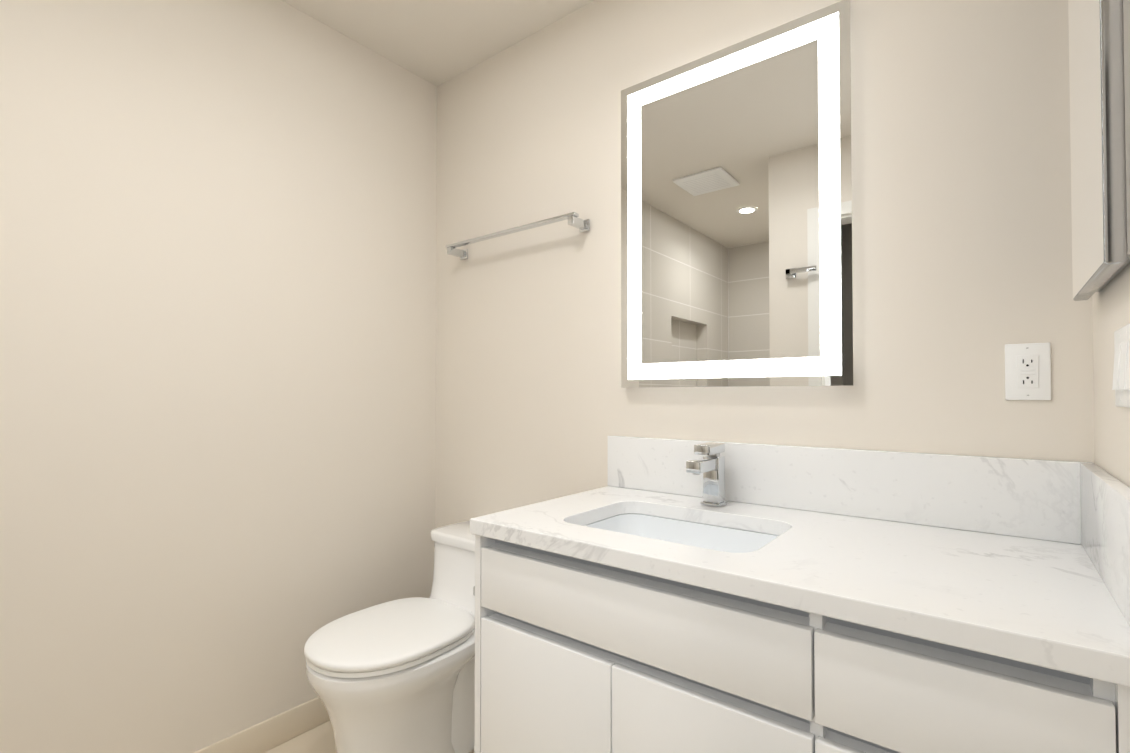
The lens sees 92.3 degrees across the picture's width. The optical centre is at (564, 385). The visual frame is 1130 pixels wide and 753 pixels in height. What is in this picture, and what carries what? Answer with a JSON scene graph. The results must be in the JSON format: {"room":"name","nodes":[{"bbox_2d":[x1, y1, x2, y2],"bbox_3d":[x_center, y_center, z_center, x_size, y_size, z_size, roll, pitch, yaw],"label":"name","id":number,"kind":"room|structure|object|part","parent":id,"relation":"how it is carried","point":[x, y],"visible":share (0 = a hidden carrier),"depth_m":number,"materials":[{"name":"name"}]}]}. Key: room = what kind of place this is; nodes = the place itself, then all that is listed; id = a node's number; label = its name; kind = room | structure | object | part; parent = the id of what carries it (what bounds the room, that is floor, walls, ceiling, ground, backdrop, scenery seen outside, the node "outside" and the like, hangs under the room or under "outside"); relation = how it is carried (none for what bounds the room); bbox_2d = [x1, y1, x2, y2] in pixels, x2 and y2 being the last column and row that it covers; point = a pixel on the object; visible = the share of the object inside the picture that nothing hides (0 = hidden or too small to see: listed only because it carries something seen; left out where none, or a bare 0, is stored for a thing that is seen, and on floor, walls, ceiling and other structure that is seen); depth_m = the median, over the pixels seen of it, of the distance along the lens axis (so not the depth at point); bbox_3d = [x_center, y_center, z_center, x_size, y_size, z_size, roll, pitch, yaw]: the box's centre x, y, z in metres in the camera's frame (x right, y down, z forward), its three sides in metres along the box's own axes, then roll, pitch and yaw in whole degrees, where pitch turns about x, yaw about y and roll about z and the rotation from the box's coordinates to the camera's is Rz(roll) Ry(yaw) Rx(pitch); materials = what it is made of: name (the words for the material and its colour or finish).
{"room":"bathroom","nodes":[
{"label":"bathroom","id":0,"kind":"room"},
{"bbox_2d":[0,0,436,752],"bbox_3d":[-1.106,-0.043,1.608,0.100,2.440,1.720,-1,-1,38],"label":"wall","id":1,"kind":"structure","parent":0,"point":[218,232],"depth_m":1.58,"materials":[{"name":"beige paint"}]},
{"bbox_2d":[193,697,329,752],"bbox_3d":[-1.066,1.099,1.550,0.011,0.095,1.709,-1,-1,38],"label":"baseboard","id":2,"kind":"structure","parent":1,"relation":"attached to","point":[277,730],"depth_m":1.73,"materials":[{"name":"beige wood"}]},
{"bbox_2d":[264,720,474,752],"bbox_3d":[-0.727,1.181,0.315,2.270,0.110,3.450,-1,-1,38],"label":"floor","id":3,"kind":"structure","parent":0,"point":[319,739],"depth_m":1.75,"materials":[{"name":"tile"}]},
{"bbox_2d":[304,521,474,752],"bbox_3d":[-0.432,0.828,1.690,0.394,0.641,0.719,-1,-1,38],"label":"toilet","id":4,"kind":"object","parent":3,"relation":"on","point":[396,676],"visible":0.69,"depth_m":1.52,"materials":[{"name":"white ceramic"}]},
{"bbox_3d":[-0.511,0.716,1.591,0.386,0.025,0.465,-1,-1,38],"label":"seat","id":5,"kind":"part","parent":4,"relation":"part of","materials":[{"name":"white plastic"}]},
{"bbox_3d":[-0.511,0.737,1.591,0.380,0.013,0.458,-1,-1,38],"label":"seat","id":6,"kind":"part","parent":4,"relation":"part of","materials":[{"name":"white plastic"}]},
{"bbox_3d":[-0.308,0.664,1.850,0.376,0.234,0.310,-1,-1,38],"label":"tank","id":7,"kind":"part","parent":4,"relation":"part of","materials":[{"name":"white ceramic"}]},
{"bbox_3d":[-0.277,0.529,1.892,0.392,0.036,0.216,-1,-1,38],"label":"tank lid","id":8,"kind":"part","parent":4,"relation":"part of","materials":[{"name":"white ceramic"}]},
{"bbox_2d":[470,436,1129,752],"bbox_3d":[0.393,0.643,1.134,1.096,0.992,0.588,-1,-1,38],"label":"bathroom vanity","id":9,"kind":"object","parent":3,"relation":"on","point":[794,599],"visible":1,"depth_m":0.96,"materials":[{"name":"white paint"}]},
{"bbox_3d":[-0.195,0.741,1.253,0.018,0.802,0.019,-1,-1,38],"label":"panel","id":10,"kind":"part","parent":9,"relation":"part of","materials":[{"name":"white paint"}]},
{"bbox_3d":[-0.048,0.798,1.136,0.354,0.538,0.018,-1,-1,38],"label":"door","id":11,"kind":"part","parent":9,"relation":"part of","materials":[{"name":"white paint"}]},
{"bbox_3d":[0.092,0.435,1.032,0.710,0.134,0.018,-1,-1,38],"label":"drawer","id":12,"kind":"part","parent":9,"relation":"part of","materials":[{"name":"white paint"}]},
{"bbox_3d":[0.238,0.512,0.971,1.016,0.070,0.012,-1,-1,38],"label":"rail","id":13,"kind":"part","parent":9,"relation":"part of","materials":[{"name":"white wood"}]},
{"bbox_3d":[0.232,0.795,0.915,0.354,0.538,0.018,-1,-1,38],"label":"door","id":14,"kind":"part","parent":9,"relation":"part of","materials":[{"name":"white paint"}]},
{"bbox_3d":[0.238,0.361,0.974,1.016,0.052,0.012,-1,-1,38],"label":"rail","id":15,"kind":"part","parent":9,"relation":"part of","materials":[{"name":"white"}]},
{"bbox_2d":[470,486,1129,686],"bbox_3d":[0.393,0.321,1.139,1.096,0.034,0.588,-1,-1,38],"label":"countertop","id":16,"kind":"structure","parent":9,"relation":"on","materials":[{"name":"stone"}]},
{"bbox_2d":[584,513,778,552],"bbox_3d":[0.246,0.415,1.216,0.484,0.152,0.354,-1,-1,38],"label":"sink","id":17,"kind":"object","parent":16,"relation":"in","point":[718,535],"depth_m":1.35,"materials":[{"name":"white ceramic"}]},
{"bbox_2d":[686,442,727,506],"bbox_3d":[0.357,0.227,1.371,0.054,0.158,0.152,-1,-1,38],"label":"faucet","id":18,"kind":"object","parent":16,"relation":"on","point":[711,466],"visible":1,"depth_m":1.38,"materials":[{"name":"silver metal"}]},
{"bbox_3d":[0.342,0.198,1.353,0.038,0.028,0.104,-1,-1,38],"label":"spout","id":19,"kind":"part","parent":18,"relation":"part of","materials":[{"name":"silver metal"}]},
{"bbox_3d":[0.370,0.161,1.390,0.043,0.024,0.096,-1,-1,38],"label":"handle","id":20,"kind":"part","parent":18,"relation":"part of","materials":[{"name":"silver metal"}]},
{"bbox_3d":[0.498,0.649,0.708,0.316,0.254,0.018,-1,-1,38],"label":"drawer","id":21,"kind":"part","parent":9,"relation":"part of","materials":[{"name":"white paint"}]},
{"bbox_3d":[0.498,0.429,0.712,0.316,0.134,0.018,-1,-1,38],"label":"drawer","id":22,"kind":"part","parent":9,"relation":"part of","materials":[{"name":"white paint"}]},
{"bbox_2d":[282,0,593,85],"bbox_3d":[-0.727,-1.324,0.356,2.270,0.080,3.450,-1,-1,38],"label":"ceiling","id":23,"kind":"structure","parent":0,"point":[436,42],"depth_m":1.90,"materials":[{"name":"beige paint"}]},
{"bbox_2d":[435,0,1094,527],"bbox_3d":[0.268,-0.042,1.684,2.165,2.440,0.100,-1,-1,38],"label":"wall","id":24,"kind":"structure","parent":0,"point":[961,200],"depth_m":1.37,"materials":[{"name":"paint"}]},
{"bbox_2d":[446,212,589,259],"bbox_3d":[-0.190,-0.524,1.935,0.628,0.041,0.084,-1,-1,38],"label":"towel rail","id":25,"kind":"object","parent":24,"relation":"attached to","point":[575,221],"visible":1,"depth_m":1.86,"materials":[{"name":"silver metal"}]},
{"bbox_3d":[-0.424,-0.520,2.115,0.022,0.026,0.074,-1,-1,38],"label":"post","id":26,"kind":"part","parent":25,"relation":"part of","materials":[{"name":"silver metal"}]},
{"bbox_3d":[0.040,-0.526,1.750,0.022,0.026,0.074,-1,-1,38],"label":"post","id":27,"kind":"part","parent":25,"relation":"part of","materials":[{"name":"silver metal"}]},
{"bbox_2d":[621,0,853,387],"bbox_3d":[0.430,-0.452,1.474,0.632,0.910,0.038,-1,-1,38],"label":"led mirror","id":28,"kind":"object","parent":24,"relation":"attached to","point":[736,223],"visible":0.98,"depth_m":1.42,"materials":[{"name":"white mirror"}]},
{"bbox_2d":[608,436,1091,544],"bbox_3d":[0.569,0.229,1.364,1.096,0.156,0.019,-1,-1,38],"label":"backsplash","id":29,"kind":"structure","parent":24,"relation":"attached to","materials":[{"name":"stone"}]},
{"bbox_2d":[1005,342,1050,399],"bbox_3d":[0.930,-0.028,1.092,0.070,0.114,0.009,-1,-1,38],"label":"outlet","id":30,"kind":"object","parent":24,"relation":"attached to","point":[1027,371],"visible":1,"depth_m":1.09,"materials":[{"name":"white plastic"}]},
{"bbox_2d":[1092,263,1129,487],"bbox_3d":[0.510,-0.064,0.322,0.100,2.440,1.740,-1,-1,38],"label":"wall","id":31,"kind":"structure","parent":0,"point":[1111,306],"depth_m":0.89,"materials":[{"name":"paint"}]},
{"bbox_2d":[1068,0,1129,300],"bbox_3d":[0.834,-0.541,0.851,0.034,0.768,0.360,-1,-1,38],"label":"medicine cabinet mirror","id":32,"kind":"object","parent":31,"relation":"attached to","point":[1099,55],"visible":1,"depth_m":0.74,"materials":[{"name":"silver metal"}]},
{"bbox_2d":[1112,324,1129,407],"bbox_3d":[0.772,-0.027,0.746,0.012,0.114,0.190,-1,-1,38],"label":"switch plate","id":33,"kind":"object","parent":31,"relation":"attached to","point":[1121,379],"visible":1,"depth_m":0.76,"materials":[{"name":"white plastic"}]}
]}

